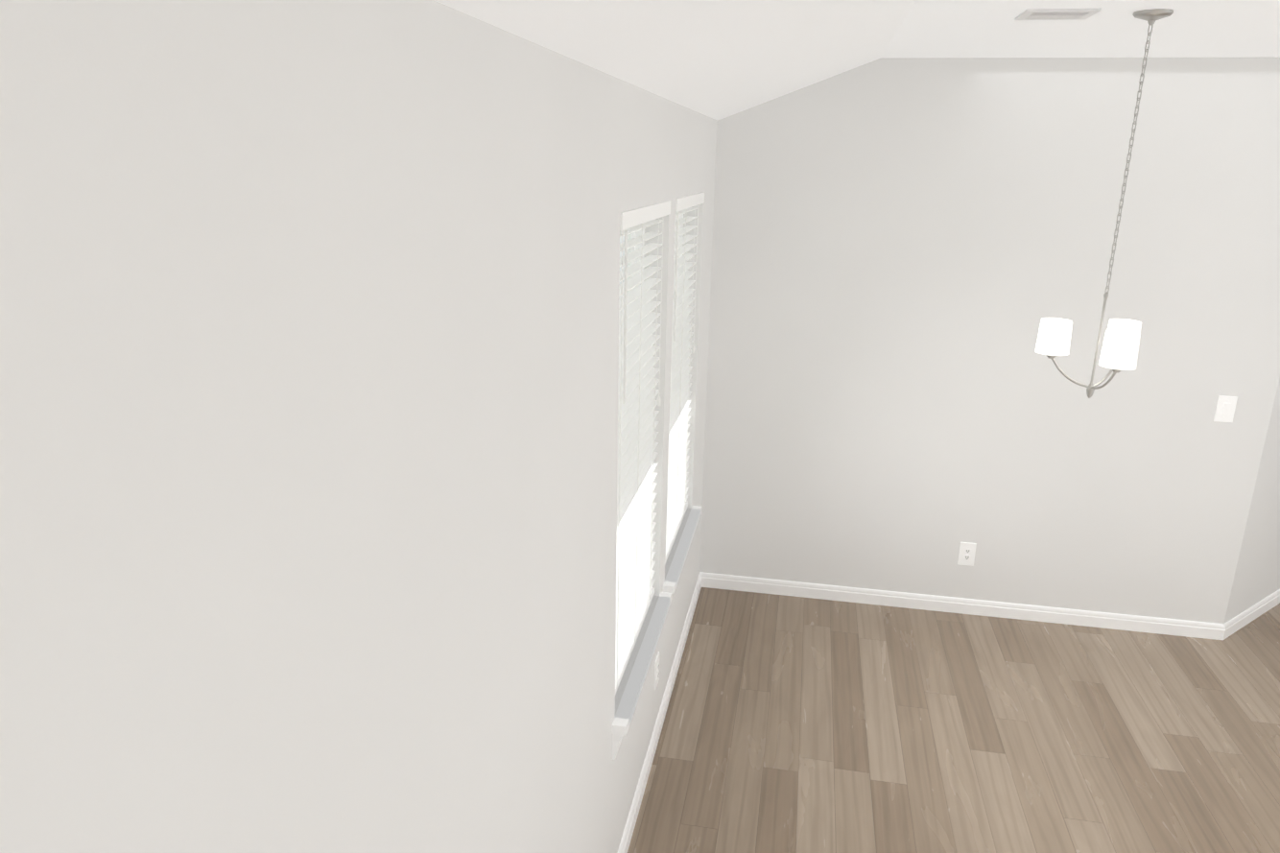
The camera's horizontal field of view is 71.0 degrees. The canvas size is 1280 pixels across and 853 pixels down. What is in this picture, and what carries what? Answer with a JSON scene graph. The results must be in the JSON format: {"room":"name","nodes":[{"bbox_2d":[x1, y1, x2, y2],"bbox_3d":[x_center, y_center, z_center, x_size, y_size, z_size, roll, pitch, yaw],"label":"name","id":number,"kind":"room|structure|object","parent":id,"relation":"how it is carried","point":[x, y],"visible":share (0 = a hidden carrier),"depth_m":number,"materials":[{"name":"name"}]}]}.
{"room":"dining room","nodes":[
{"label":"dining room","id":0,"kind":"room"},
{"bbox_2d":[0,0,717,852],"bbox_3d":[-0.415,0.732,1.551,0.160,2.760,8.070,4,17,10],"label":"wall","id":1,"kind":"structure","parent":0,"point":[309,343],"depth_m":1.04,"materials":[{"name":"grey paint"}]},
{"bbox_2d":[611,592,672,759],"bbox_3d":[-0.025,0.929,3.489,0.145,0.148,0.990,4,17,10],"label":"window sill","id":2,"kind":"structure","parent":1,"relation":"attached to","point":[625,711],"depth_m":3.32,"materials":[{"name":"white wood"}]},
{"bbox_2d":[615,200,670,694],"bbox_3d":[-0.052,0.049,3.236,0.146,1.646,0.892,4,17,10],"label":"window blind","id":3,"kind":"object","parent":1,"relation":"in","point":[631,415],"depth_m":3.25,"materials":[{"name":"white plastic"}]},
{"bbox_2d":[616,230,627,687],"bbox_3d":[-0.058,0.157,2.928,0.019,1.590,0.009,0,17,-4],"label":"cord","id":4,"kind":"object","parent":3,"relation":"hanging from","point":[626,231],"depth_m":2.81,"materials":[{"name":"white fabric"}]},
{"bbox_2d":[626,228,644,301],"bbox_3d":[-0.104,0.054,3.248,0.071,1.665,0.900,4,17,10],"label":"window","id":5,"kind":"structure","parent":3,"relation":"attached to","point":[632,235],"depth_m":3.45,"materials":[{"name":"white"}]},
{"bbox_2d":[634,223,644,641],"bbox_3d":[-0.006,0.068,3.232,0.002,1.590,0.007,4,17,10],"label":"cord","id":6,"kind":"object","parent":3,"relation":"hanging from","point":[642,224],"depth_m":3.21,"materials":[{"name":"white fabric"}]},
{"bbox_2d":[649,217,663,602],"bbox_3d":[0.064,-0.027,3.556,0.017,1.590,0.049,12,20,33],"label":"cord","id":7,"kind":"object","parent":3,"relation":"hanging from","point":[658,399],"depth_m":3.49,"materials":[{"name":"white fabric"}]},
{"bbox_2d":[654,651,659,689],"bbox_3d":[0.077,1.078,3.958,0.011,0.140,0.088,4,17,10],"label":"electrical outlet","id":8,"kind":"object","parent":1,"relation":"attached to","point":[656,670],"visible":0.98,"depth_m":3.94,"materials":[{"name":"white plastic"}]},
{"bbox_2d":[617,572,701,852],"bbox_3d":[-0.352,2.016,1.915,0.016,0.092,7.750,4,17,10],"label":"baseboard","id":9,"kind":"structure","parent":1,"relation":"attached to","point":[626,840],"depth_m":4.04,"materials":[{"name":"white wood"}]},
{"bbox_2d":[663,505,701,593],"bbox_3d":[0.172,0.639,4.478,0.145,0.148,0.990,4,17,10],"label":"window sill","id":10,"kind":"structure","parent":1,"relation":"attached to","point":[671,581],"depth_m":4.34,"materials":[{"name":"white wood"}]},
{"bbox_2d":[664,191,704,564],"bbox_3d":[0.145,-0.241,4.226,0.146,1.646,0.892,4,17,10],"label":"window blind","id":11,"kind":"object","parent":1,"relation":"in","point":[679,364],"depth_m":4.29,"materials":[{"name":"white plastic"}]},
{"bbox_2d":[664,213,678,563],"bbox_3d":[0.139,-0.133,3.918,0.019,1.590,0.009,0,17,-4],"label":"cord","id":12,"kind":"object","parent":11,"relation":"hanging from","point":[675,320],"depth_m":3.79,"materials":[{"name":"white fabric"}]},
{"bbox_2d":[674,213,683,270],"bbox_3d":[0.093,-0.237,4.237,0.071,1.665,0.900,4,17,10],"label":"window","id":13,"kind":"structure","parent":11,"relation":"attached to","point":[681,225],"depth_m":4.45,"materials":[{"name":"white"}]},
{"bbox_2d":[675,213,686,535],"bbox_3d":[0.191,-0.222,4.222,0.002,1.590,0.007,4,17,10],"label":"cord","id":14,"kind":"object","parent":11,"relation":"hanging from","point":[684,213],"depth_m":4.22,"materials":[{"name":"white fabric"}]},
{"bbox_2d":[685,211,698,502],"bbox_3d":[0.261,-0.317,4.546,0.017,1.590,0.049,12,20,33],"label":"cord","id":15,"kind":"object","parent":11,"relation":"hanging from","point":[693,347],"depth_m":4.48,"materials":[{"name":"white fabric"}]},
{"bbox_2d":[434,0,1279,119],"bbox_3d":[2.697,-1.020,2.024,5.960,0.639,11.100,4,17,10],"label":"ceiling","id":16,"kind":"structure","parent":0,"point":[718,59],"depth_m":3.04,"materials":[{"name":"white paint"}]},
{"bbox_2d":[1014,8,1101,20],"bbox_3d":[1.463,-1.447,3.153,0.240,0.009,0.200,4,17,10],"label":"ceiling vent","id":17,"kind":"object","parent":16,"relation":"in","point":[1055,13],"visible":1,"depth_m":3.13,"materials":[{"name":"white metal"}]},
{"bbox_2d":[1035,8,1173,398],"bbox_3d":[1.733,-0.762,3.264,0.385,1.374,0.377,4,17,10],"label":"chandelier","id":18,"kind":"object","parent":16,"relation":"hanging from","point":[1120,348],"visible":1,"depth_m":3.30,"materials":[{"name":"silver metal"}]},
{"bbox_2d":[627,587,1279,852],"bbox_3d":[2.667,1.886,2.882,5.910,0.100,11.100,4,17,10],"label":"floor","id":19,"kind":"structure","parent":0,"point":[795,724],"depth_m":4.15,"materials":[{"name":"brown wood"}]},
{"bbox_2d":[699,57,1279,623],"bbox_3d":[1.863,-0.400,4.961,2.960,3.070,0.160,4,17,10],"label":"wall","id":20,"kind":"structure","parent":0,"point":[909,253],"depth_m":4.84,"materials":[{"name":"grey paint"}]},
{"bbox_2d":[699,571,1225,639],"bbox_3d":[1.823,1.052,5.302,2.967,0.092,0.016,4,17,10],"label":"baseboard","id":21,"kind":"structure","parent":20,"relation":"attached to","point":[1116,621],"depth_m":5.28,"materials":[{"name":"white wood"}]},
{"bbox_2d":[957,542,976,566],"bbox_3d":[1.895,0.739,5.198,0.088,0.140,0.011,4,17,10],"label":"electrical outlet","id":22,"kind":"object","parent":20,"relation":"attached to","point":[966,554],"visible":1,"depth_m":5.20,"materials":[{"name":"white plastic"}]},
{"bbox_2d":[1213,395,1237,422],"bbox_3d":[3.080,-0.091,4.718,0.088,0.140,0.013,4,17,10],"label":"light switch","id":23,"kind":"object","parent":20,"relation":"attached to","point":[1225,409],"visible":1,"depth_m":4.72,"materials":[{"name":"white plastic"}]},
{"bbox_2d":[1223,377,1279,623],"bbox_3d":[4.590,-0.546,5.624,3.300,3.070,0.160,-11,20,-35],"label":"wall","id":24,"kind":"structure","parent":0,"point":[1257,577],"depth_m":5.03,"materials":[{"name":"grey paint"}]},
{"bbox_2d":[1223,589,1279,639],"bbox_3d":[4.609,0.903,5.976,3.300,0.092,0.016,-11,20,-35],"label":"baseboard","id":25,"kind":"structure","parent":24,"relation":"attached to","point":[1249,614],"depth_m":5.24,"materials":[{"name":"white wood"}]}
]}

